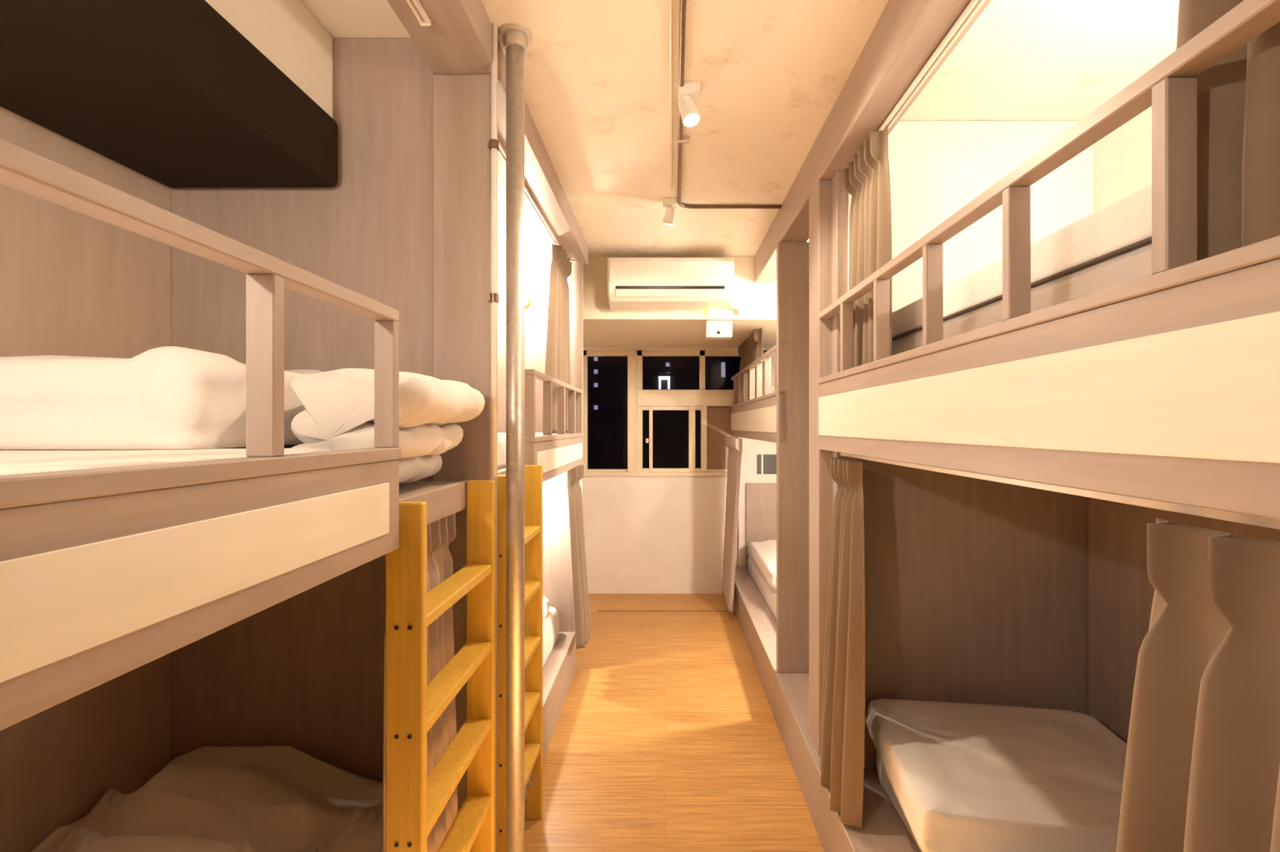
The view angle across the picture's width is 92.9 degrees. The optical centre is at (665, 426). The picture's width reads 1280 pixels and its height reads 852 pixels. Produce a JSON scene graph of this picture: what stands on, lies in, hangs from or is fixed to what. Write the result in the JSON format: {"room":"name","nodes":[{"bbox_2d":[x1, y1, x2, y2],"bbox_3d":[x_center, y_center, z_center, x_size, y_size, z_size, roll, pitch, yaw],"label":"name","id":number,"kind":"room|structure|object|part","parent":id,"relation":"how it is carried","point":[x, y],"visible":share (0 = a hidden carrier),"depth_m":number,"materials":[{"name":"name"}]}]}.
{"room":"dormitory","nodes":[
{"label":"dormitory","id":0,"kind":"room"},
{"bbox_2d":[0,106,171,851],"bbox_3d":[-1.450,0.190,1.885,0.100,2.580,6.970,0,0,0],"label":"wall","id":1,"kind":"structure","parent":0,"point":[73,282],"depth_m":1.45,"materials":[{"name":"beige wood"}]},
{"bbox_2d":[0,0,337,187],"bbox_3d":[-1.157,-0.762,0.710,0.484,0.194,2.010,0,0,0],"label":"padding","id":2,"kind":"object","parent":1,"relation":"attached to","point":[171,92],"visible":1,"depth_m":1.26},
{"bbox_2d":[204,0,332,117],"bbox_3d":[-1.170,-0.980,0.060,0.460,0.240,3.320,0,0,0],"label":"trim","id":3,"kind":"structure","parent":1,"relation":"attached to","point":[286,32],"depth_m":1.52,"materials":[{"name":"paint"}]},
{"bbox_2d":[607,257,741,315],"bbox_3d":[0.067,-0.874,3.817,0.843,0.322,0.247,0,0,0],"label":"air conditioner","id":4,"kind":"object","parent":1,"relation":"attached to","point":[633,283],"visible":1,"depth_m":3.70,"materials":[{"name":"white plastic"}]},
{"bbox_3d":[0.033,-0.939,3.702,0.751,0.132,0.016,0,0,0],"label":"panel","id":5,"kind":"part","parent":4,"relation":"part of","materials":[{"name":"white plastic"}]},
{"bbox_2d":[705,309,732,338],"bbox_3d":[0.350,-0.664,3.978,0.170,0.169,0.165,0,0,0],"label":"emergency light","id":6,"kind":"object","parent":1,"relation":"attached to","point":[713,329],"visible":1,"depth_m":3.96,"materials":[{"name":"white plastic"}]},
{"bbox_2d":[524,593,824,851],"bbox_3d":[0.070,1.530,1.885,3.140,0.100,7.170,0,0,0],"label":"floor","id":7,"kind":"structure","parent":0,"point":[666,737],"depth_m":2.79,"materials":[{"name":"brown wood"}]},
{"bbox_2d":[0,38,497,851],"bbox_3d":[-0.946,0.191,0.720,0.908,2.579,2.120,0,0,0],"label":"bunk bed","id":8,"kind":"object","parent":7,"relation":"on","point":[261,574],"visible":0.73,"depth_m":1.71,"materials":[{"name":"grey laminate"}]},
{"bbox_2d":[0,448,329,475],"bbox_3d":[-0.973,0.096,0.425,0.826,0.116,1.411,0,0,0],"label":"mattress","id":9,"kind":"object","parent":8,"relation":"on","point":[11,461],"visible":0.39,"depth_m":0.80,"materials":[{"name":"white fabric"}]},
{"bbox_2d":[0,346,323,449],"bbox_3d":[-1.086,-0.062,1.355,0.628,0.203,0.690,0,0,0],"label":"duvet","id":10,"kind":"object","parent":9,"relation":"on","point":[166,397],"visible":0.82,"depth_m":1.03,"materials":[{"name":"white fabric"}]},
{"bbox_3d":[-0.500,0.147,0.397,0.007,0.090,1.394,0,0,0],"label":"fascia panel","id":11,"kind":"part","parent":8,"relation":"part of","materials":[{"name":"beige laminate"}]},
{"bbox_3d":[-0.518,-0.206,0.421,0.037,0.022,1.442,0,0,0],"label":"guard rail","id":12,"kind":"part","parent":8,"relation":"part of","materials":[{"name":"grey laminate"}]},
{"bbox_3d":[-0.518,-0.077,0.787,0.037,0.235,0.023,0,0,0],"label":"rail post","id":13,"kind":"part","parent":8,"relation":"part of","materials":[{"name":"grey laminate"}]},
{"bbox_3d":[-1.028,0.070,1.750,0.745,2.339,0.060,0,0,0],"label":"panel","id":14,"kind":"part","parent":8,"relation":"part of","materials":[{"name":"grey laminate"}]},
{"bbox_3d":[-0.518,-0.077,1.131,0.037,0.235,0.023,0,0,0],"label":"rail post","id":15,"kind":"part","parent":8,"relation":"part of","materials":[{"name":"grey laminate"}]},
{"bbox_2d":[289,368,484,483],"bbox_3d":[-0.614,0.008,1.418,0.281,0.274,0.475,0,0,0],"label":"duvet","id":16,"kind":"object","parent":8,"relation":"on","point":[339,415],"visible":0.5,"depth_m":1.21,"materials":[{"name":"white fabric"}]},
{"bbox_2d":[382,513,457,851],"bbox_3d":[-0.576,0.730,1.490,0.063,1.004,0.380,0,0,0],"label":"curtain","id":17,"kind":"object","parent":8,"relation":"hanging from","point":[440,533],"visible":0.27,"depth_m":1.51,"materials":[{"name":"grey fabric"}]},
{"bbox_2d":[385,480,495,851],"bbox_3d":[-0.502,0.814,1.415,0.072,1.332,0.506,0,0,0],"label":"ladder","id":18,"kind":"object","parent":8,"relation":"attached to","point":[415,802],"visible":0.99,"depth_m":1.30,"materials":[{"name":"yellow wood"}]},
{"bbox_3d":[-0.574,0.125,1.744,0.163,2.230,0.072,0,0,0],"label":"corner post","id":19,"kind":"part","parent":8,"relation":"part of","materials":[{"name":"grey laminate"}]},
{"bbox_3d":[-1.003,1.157,0.710,0.767,0.162,1.961,0,0,0],"label":"mattress","id":20,"kind":"object","parent":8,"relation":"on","visible":0},
{"bbox_2d":[31,746,382,851],"bbox_3d":[-1.014,0.940,0.918,0.808,0.262,1.591,0,0,0],"label":"duvet","id":21,"kind":"object","parent":20,"relation":"on","point":[272,798],"visible":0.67,"depth_m":1.41,"materials":[{"name":"white fabric"}]},
{"bbox_2d":[497,22,533,851],"bbox_3d":[-0.422,0.190,1.707,0.096,2.580,0.096,0,0,0],"label":"metal pole","id":22,"kind":"object","parent":7,"relation":"on","point":[515,38],"visible":1,"depth_m":1.69,"materials":[{"name":"metal"}]},
{"bbox_2d":[497,243,583,760],"bbox_3d":[-0.948,0.191,2.741,0.904,2.579,1.918,0,0,0],"label":"bunk bed","id":23,"kind":"object","parent":7,"relation":"on","point":[562,452],"visible":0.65,"depth_m":3.66,"materials":[{"name":"grey laminate"}]},
{"bbox_2d":[496,465,542,851],"bbox_3d":[-0.502,0.814,2.058,0.072,1.332,0.506,0,0,0],"label":"ladder","id":24,"kind":"object","parent":23,"relation":"attached to","point":[533,473],"visible":0.57,"depth_m":2.28,"materials":[{"name":"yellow wood"}]},
{"bbox_2d":[497,432,557,468],"bbox_3d":[-0.992,0.095,2.714,0.788,0.116,1.830,0,0,0],"label":"mattress","id":25,"kind":"object","parent":23,"relation":"on","point":[501,437],"visible":0.02,"depth_m":2.25,"materials":[{"name":"white fabric"}]},
{"bbox_2d":[524,295,530,308],"bbox_3d":[-0.845,-0.740,3.618,0.068,0.068,0.083,0,0,0],"label":"reading lamp","id":26,"kind":"object","parent":23,"relation":"attached to","point":[527,303],"visible":0.34,"depth_m":3.61,"materials":[{"name":"gold metal"}]},
{"bbox_2d":[524,771,535,810],"bbox_3d":[-0.541,0.776,2.040,0.125,1.096,0.420,0,0,0],"label":"curtain","id":27,"kind":"object","parent":23,"relation":"hanging from","point":[529,785],"visible":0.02,"depth_m":2.19,"materials":[{"name":"grey fabric"}]},
{"bbox_3d":[-0.518,-0.077,2.325,0.037,0.235,0.023,0,0,0],"label":"rail post","id":28,"kind":"part","parent":23,"relation":"part of","materials":[{"name":"grey laminate"}]},
{"bbox_3d":[-0.518,-0.077,2.671,0.037,0.235,0.023,0,0,0],"label":"rail post","id":29,"kind":"part","parent":23,"relation":"part of","materials":[{"name":"grey laminate"}]},
{"bbox_2d":[542,606,559,668],"bbox_3d":[-1.002,1.147,2.714,0.767,0.181,1.832,0,0,0],"label":"mattress","id":30,"kind":"object","parent":23,"relation":"on","point":[551,622],"visible":0.11,"depth_m":3.32,"materials":[{"name":"white fabric"}]},
{"bbox_2d":[542,595,549,621],"bbox_3d":[-1.013,0.993,2.874,0.729,0.120,1.260,0,0,0],"label":"duvet","id":31,"kind":"object","parent":30,"relation":"on","point":[545,602],"visible":0.06,"depth_m":3.36,"materials":[{"name":"white fabric"}]},
{"bbox_3d":[-0.518,-0.206,2.987,0.037,0.022,1.346,0,0,0],"label":"guard rail","id":32,"kind":"part","parent":23,"relation":"part of","materials":[{"name":"grey laminate"}]},
{"bbox_3d":[-0.500,0.147,3.001,0.007,0.090,1.278,0,0,0],"label":"fascia panel","id":33,"kind":"part","parent":23,"relation":"part of","materials":[{"name":"beige laminate"}]},
{"bbox_3d":[-0.518,-0.077,3.022,0.037,0.235,0.023,0,0,0],"label":"rail post","id":34,"kind":"part","parent":23,"relation":"part of","materials":[{"name":"grey laminate"}]},
{"bbox_3d":[-0.518,-0.077,3.372,0.037,0.235,0.023,0,0,0],"label":"rail post","id":35,"kind":"part","parent":23,"relation":"part of","materials":[{"name":"grey laminate"}]},
{"bbox_2d":[567,465,590,648],"bbox_3d":[-0.488,0.736,3.460,0.090,1.007,0.360,0,0,0],"label":"curtain","id":36,"kind":"object","parent":23,"relation":"hanging from","point":[580,580],"visible":0.99,"depth_m":3.38,"materials":[{"name":"beige fabric"}]},
{"bbox_3d":[-0.518,-0.077,3.648,0.037,0.235,0.023,0,0,0],"label":"rail post","id":37,"kind":"part","parent":23,"relation":"part of","materials":[{"name":"grey laminate"}]},
{"bbox_2d":[598,610,734,611],"bbox_3d":[0.005,1.478,4.860,1.090,0.003,0.020,0,0,0],"label":"trim","id":38,"kind":"structure","parent":7,"relation":"on","point":[598,611],"depth_m":4.86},
{"bbox_2d":[730,241,808,719],"bbox_3d":[1.045,0.278,4.192,0.990,2.405,2.285,0,0,0],"label":"bunk bed","id":39,"kind":"object","parent":7,"relation":"on","point":[773,428],"visible":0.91,"depth_m":3.05,"materials":[{"name":"grey laminate"}]},
{"bbox_2d":[721,436,742,613],"bbox_3d":[0.519,0.758,4.852,0.087,1.332,0.863,0,0,0],"label":"curtain","id":40,"kind":"object","parent":39,"relation":"hanging from","point":[735,445],"visible":1,"depth_m":4.72,"materials":[{"name":"grey fabric"}]},
{"bbox_3d":[0.594,-0.290,5.131,0.037,0.224,0.023,0,0,0],"label":"rail post","id":41,"kind":"part","parent":39,"relation":"part of","materials":[{"name":"grey laminate"}]},
{"bbox_3d":[0.594,-0.290,4.811,0.037,0.224,0.023,0,0,0],"label":"rail post","id":42,"kind":"part","parent":39,"relation":"part of","materials":[{"name":"grey laminate"}]},
{"bbox_3d":[0.594,-0.290,4.492,0.037,0.224,0.023,0,0,0],"label":"rail post","id":43,"kind":"part","parent":39,"relation":"part of","materials":[{"name":"grey laminate"}]},
{"bbox_3d":[0.594,-0.290,4.171,0.037,0.224,0.023,0,0,0],"label":"rail post","id":44,"kind":"part","parent":39,"relation":"part of","materials":[{"name":"grey laminate"}]},
{"bbox_3d":[0.576,-0.036,4.194,0.007,0.142,2.269,0,0,0],"label":"fascia panel","id":45,"kind":"part","parent":39,"relation":"part of","materials":[{"name":"beige laminate"}]},
{"bbox_3d":[1.090,0.581,5.325,0.900,1.317,0.020,0,0,0],"label":"foot panel","id":46,"kind":"part","parent":39,"relation":"part of","materials":[{"name":"white paint"}]},
{"bbox_3d":[0.594,-0.413,4.192,0.037,0.023,2.285,0,0,0],"label":"guard rail","id":47,"kind":"part","parent":39,"relation":"part of","materials":[{"name":"grey laminate"}]},
{"bbox_3d":[0.594,-0.290,3.852,0.037,0.224,0.023,0,0,0],"label":"rail post","id":48,"kind":"part","parent":39,"relation":"part of","materials":[{"name":"grey laminate"}]},
{"bbox_3d":[1.119,0.870,5.298,0.838,0.739,0.027,0,0,0],"label":"headboard","id":49,"kind":"part","parent":39,"relation":"part of","materials":[{"name":"grey laminate"}]},
{"bbox_2d":[747,555,776,619],"bbox_3d":[1.114,1.157,4.200,0.831,0.161,2.160,0,0,0],"label":"mattress","id":50,"kind":"object","parent":39,"relation":"on","point":[768,594],"visible":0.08,"depth_m":4.37,"materials":[{"name":"white fabric"}]},
{"bbox_2d":[747,539,776,591],"bbox_3d":[1.095,0.987,4.547,0.829,0.173,1.302,0,0,0],"label":"duvet","id":51,"kind":"object","parent":50,"relation":"on","point":[763,554],"visible":0.17,"depth_m":4.52,"materials":[{"name":"white fabric"}]},
{"bbox_3d":[0.594,-0.290,3.531,0.037,0.224,0.023,0,0,0],"label":"rail post","id":52,"kind":"part","parent":39,"relation":"part of","materials":[{"name":"grey laminate"}]},
{"bbox_2d":[762,386,773,395],"bbox_3d":[1.105,-0.193,4.225,0.852,0.142,2.210,0,0,0],"label":"mattress","id":53,"kind":"object","parent":39,"relation":"on","point":[772,388],"visible":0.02,"depth_m":3.94,"materials":[{"name":"white fabric"}]},
{"bbox_3d":[0.594,-0.290,3.212,0.037,0.224,0.023,0,0,0],"label":"rail post","id":54,"kind":"part","parent":39,"relation":"part of","materials":[{"name":"grey laminate"}]},
{"bbox_3d":[1.052,0.158,3.075,0.975,2.165,0.050,0,0,0],"label":"panel","id":55,"kind":"part","parent":39,"relation":"part of","materials":[{"name":"grey laminate"}]},
{"bbox_2d":[775,0,1279,851],"bbox_3d":[1.045,0.192,1.605,0.990,2.577,2.890,0,0,0],"label":"bunk bed","id":56,"kind":"object","parent":7,"relation":"on","point":[1163,385],"visible":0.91,"depth_m":1.82,"materials":[{"name":"grey laminate"}]},
{"bbox_3d":[0.608,0.158,2.360,0.065,2.165,0.160,0,0,0],"label":"corner post","id":57,"kind":"part","parent":56,"relation":"part of","materials":[{"name":"grey laminate"}]},
{"bbox_3d":[0.594,-0.290,1.992,0.037,0.224,0.023,0,0,0],"label":"rail post","id":58,"kind":"part","parent":56,"relation":"part of","materials":[{"name":"grey laminate"}]},
{"bbox_3d":[0.594,-0.290,1.671,0.037,0.224,0.023,0,0,0],"label":"rail post","id":59,"kind":"part","parent":56,"relation":"part of","materials":[{"name":"grey laminate"}]},
{"bbox_2d":[876,752,922,851],"bbox_3d":[1.126,1.159,1.214,0.783,0.157,1.929,0,0,0],"label":"mattress","id":60,"kind":"object","parent":56,"relation":"on","point":[886,784],"visible":0.12,"depth_m":1.98,"materials":[{"name":"white fabric"}]},
{"bbox_2d":[865,698,1127,851],"bbox_3d":[1.043,1.015,1.807,0.753,0.120,0.662,0,0,7],"label":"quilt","id":61,"kind":"object","parent":60,"relation":"on","point":[963,777],"visible":0.87,"depth_m":1.71,"materials":[{"name":"white fabric"}]},
{"bbox_3d":[0.594,-0.290,1.351,0.037,0.224,0.023,0,0,0],"label":"rail post","id":62,"kind":"part","parent":56,"relation":"part of","materials":[{"name":"grey laminate"}]},
{"bbox_3d":[1.080,0.158,2.240,0.920,2.165,0.080,0,0,0],"label":"panel","id":63,"kind":"part","parent":56,"relation":"part of","materials":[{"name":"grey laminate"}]},
{"bbox_3d":[0.594,-0.290,1.028,0.037,0.224,0.023,0,0,0],"label":"rail post","id":64,"kind":"part","parent":56,"relation":"part of","materials":[{"name":"grey laminate"}]},
{"bbox_2d":[891,235,1152,355],"bbox_3d":[1.136,-0.206,1.205,0.788,0.168,1.929,0,0,0],"label":"mattress","id":65,"kind":"object","parent":56,"relation":"on","point":[1131,262],"visible":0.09,"depth_m":1.14,"materials":[{"name":"white fabric"}]},
{"bbox_2d":[892,182,1151,337],"bbox_3d":[1.143,-0.337,1.210,0.776,0.090,1.900,0,0,0],"label":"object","id":66,"kind":"object","parent":65,"relation":"on","point":[1126,220],"visible":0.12,"depth_m":1.15,"materials":[{"name":"white fabric"}]},
{"bbox_3d":[0.594,-0.413,1.240,0.037,0.023,2.080,0,0,0],"label":"guard rail","id":67,"kind":"part","parent":56,"relation":"part of","materials":[{"name":"grey laminate"}]},
{"bbox_3d":[0.576,-0.036,1.242,0.007,0.142,2.064,0,0,0],"label":"fascia panel","id":68,"kind":"part","parent":56,"relation":"part of","materials":[{"name":"beige laminate"}]},
{"bbox_2d":[840,453,1279,529],"bbox_3d":[0.637,0.099,1.195,0.026,0.017,1.970,0,0,0],"label":"track","id":69,"kind":"object","parent":56,"relation":"attached to","point":[1267,522],"visible":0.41,"depth_m":0.84,"materials":[{"name":"white metal"}]},
{"bbox_2d":[820,457,865,830],"bbox_3d":[0.579,0.672,2.022,0.103,1.120,0.347,0,0,0],"label":"curtain","id":70,"kind":"object","parent":69,"relation":"hanging from","point":[842,733],"visible":1,"depth_m":1.94,"materials":[{"name":"beige fabric"}]},
{"bbox_3d":[0.594,-0.290,0.710,0.037,0.224,0.023,0,0,0],"label":"rail post","id":71,"kind":"part","parent":56,"relation":"part of","materials":[{"name":"grey laminate"}]},
{"bbox_2d":[1115,518,1279,851],"bbox_3d":[0.578,0.675,0.540,0.102,1.114,0.584,0,0,0],"label":"curtain","id":72,"kind":"object","parent":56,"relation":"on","point":[1202,771],"visible":1,"depth_m":0.65,"materials":[{"name":"beige fabric"}]},
{"bbox_2d":[583,347,773,593],"bbox_3d":[0.070,0.190,5.430,2.940,2.580,0.120,0,0,0],"label":"wall","id":73,"kind":"structure","parent":0,"point":[643,534],"depth_m":5.37,"materials":[{"name":"white paint"}]},
{"bbox_2d":[583,350,767,475],"bbox_3d":[0.075,-0.115,5.400,1.650,1.110,0.120,0,0,0],"label":"window","id":74,"kind":"structure","parent":73,"relation":"in","point":[713,405],"depth_m":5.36,"materials":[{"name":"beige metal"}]},
{"bbox_3d":[0.075,0.422,5.365,1.650,0.035,0.050,0,0,0],"label":"sill","id":75,"kind":"part","parent":74,"relation":"part of","materials":[{"name":"beige wood"}]},
{"bbox_3d":[0.080,-0.160,5.393,0.570,0.040,0.055,0,0,0],"label":"sash rail","id":76,"kind":"part","parent":74,"relation":"part of","materials":[{"name":"beige wood"}]},
{"bbox_3d":[0.080,0.393,5.393,0.570,0.035,0.055,0,0,0],"label":"sash rail","id":77,"kind":"part","parent":74,"relation":"part of","materials":[{"name":"beige wood"}]},
{"bbox_3d":[0.615,0.107,5.405,0.510,0.565,0.010,0,0,0],"label":"pane","id":78,"kind":"part","parent":74,"relation":"part of","materials":[{"name":"glass"}]},
{"bbox_2d":[583,256,776,347],"bbox_3d":[0.070,-0.895,4.650,2.940,0.410,1.440,0,0,0],"label":"beam","id":79,"kind":"structure","parent":73,"relation":"attached to","point":[604,326],"depth_m":3.93,"materials":[{"name":"paint"}]},
{"bbox_2d":[737,328,762,401],"bbox_3d":[0.650,-0.433,4.773,0.051,0.506,1.057,0,0,0],"label":"curtain","id":80,"kind":"object","parent":73,"relation":"hanging from","point":[751,348],"visible":0.58,"depth_m":4.58,"materials":[{"name":"beige fabric"}]},
{"bbox_2d":[300,0,1178,256],"bbox_3d":[0.070,-1.150,1.885,3.140,0.100,7.170,0,0,0],"label":"ceiling","id":81,"kind":"structure","parent":0,"point":[771,74],"depth_m":1.94,"materials":[{"name":"paint"}]},
{"bbox_2d":[386,0,588,265],"bbox_3d":[-0.562,-1.045,1.075,0.175,0.110,5.350,0,0,0],"label":"beam","id":82,"kind":"structure","parent":81,"relation":"attached to","point":[457,40],"depth_m":1.70,"materials":[{"name":"grey laminate"}]},
{"bbox_2d":[405,0,431,26],"bbox_3d":[-0.583,-0.981,0.595,0.026,0.017,1.770,0,0,0],"label":"track","id":83,"kind":"object","parent":82,"relation":"attached to","point":[415,6],"visible":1,"depth_m":1.44,"materials":[{"name":"white metal"}]},
{"bbox_2d":[497,137,567,257],"bbox_3d":[-0.585,-0.981,2.720,0.026,0.017,1.840,0,0,0],"label":"track","id":84,"kind":"object","parent":82,"relation":"attached to","point":[502,152],"visible":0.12,"depth_m":2.72,"materials":[{"name":"white metal"}]},
{"bbox_2d":[545,243,571,433],"bbox_3d":[-0.573,-0.465,3.323,0.060,1.006,0.617,0,0,0],"label":"curtain","id":85,"kind":"object","parent":84,"relation":"hanging from","point":[557,361],"visible":0.85,"depth_m":3.23,"materials":[{"name":"beige fabric"}]},
{"bbox_2d":[487,22,498,477],"bbox_3d":[-0.472,-0.479,1.669,0.028,1.239,0.028,0,0,0],"label":"pipe","id":86,"kind":"object","parent":81,"relation":"attached to","point":[493,144],"visible":1,"depth_m":1.66,"materials":[{"name":"plastic"}]},
{"bbox_2d":[662,197,677,226],"bbox_3d":[0.021,-1.038,2.961,0.071,0.124,0.072,0,0,0],"label":"ceiling spotlight","id":87,"kind":"object","parent":81,"relation":"attached to","point":[670,204],"visible":1,"depth_m":2.94,"materials":[{"name":"white plastic"}]},
{"bbox_2d":[669,0,672,189],"bbox_3d":[0.015,-1.094,0.600,0.018,0.008,4.400,0,0,0],"label":"cable","id":88,"kind":"object","parent":81,"relation":"attached to","point":[670,1],"visible":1,"depth_m":1.92,"materials":[{"name":"plastic"}]},
{"bbox_2d":[677,81,700,127],"bbox_3d":[0.076,-1.038,1.969,0.072,0.125,0.074,0,0,0],"label":"ceiling spotlight","id":89,"kind":"object","parent":81,"relation":"attached to","point":[689,93],"visible":0.97,"depth_m":1.95,"materials":[{"name":"white plastic"}]},
{"bbox_2d":[676,0,781,208],"bbox_3d":[0.300,-1.089,0.714,0.548,0.022,4.628,0,0,0],"label":"conduit","id":90,"kind":"object","parent":81,"relation":"attached to","point":[681,139],"visible":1,"depth_m":2.30,"materials":[{"name":"brown metal"}]},
{"bbox_2d":[754,0,991,283],"bbox_3d":[0.642,-1.012,1.165,0.135,0.175,5.530,0,0,0],"label":"beam","id":91,"kind":"structure","parent":81,"relation":"attached to","point":[906,33],"depth_m":1.78,"materials":[{"name":"grey laminate"}]},
{"bbox_2d":[877,0,985,130],"bbox_3d":[0.672,-0.915,1.195,0.026,0.017,1.970,0,0,0],"label":"track","id":92,"kind":"object","parent":91,"relation":"attached to","point":[973,6],"visible":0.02,"depth_m":1.51,"materials":[{"name":"white metal"}]},
{"bbox_2d":[843,127,892,368],"bbox_3d":[0.650,-0.542,1.989,0.051,0.724,0.375,0,0,0],"label":"curtain","id":93,"kind":"object","parent":92,"relation":"hanging from","point":[866,179],"visible":0.81,"depth_m":1.94,"materials":[{"name":"beige fabric"}]},
{"bbox_2d":[1176,0,1279,260],"bbox_3d":[0.650,-0.542,0.520,0.052,0.724,0.545,0,0,0],"label":"curtain","id":94,"kind":"object","parent":92,"relation":"hanging from","point":[1238,96],"visible":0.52,"depth_m":0.70,"materials":[{"name":"beige fabric"}]},
{"bbox_2d":[1093,106,1151,211],"bbox_3d":[1.590,0.190,1.885,0.100,2.580,6.970,0,0,0],"label":"wall","id":95,"kind":"structure","parent":0,"point":[1122,158],"depth_m":2.04,"materials":[{"name":"white paint"}]}
]}

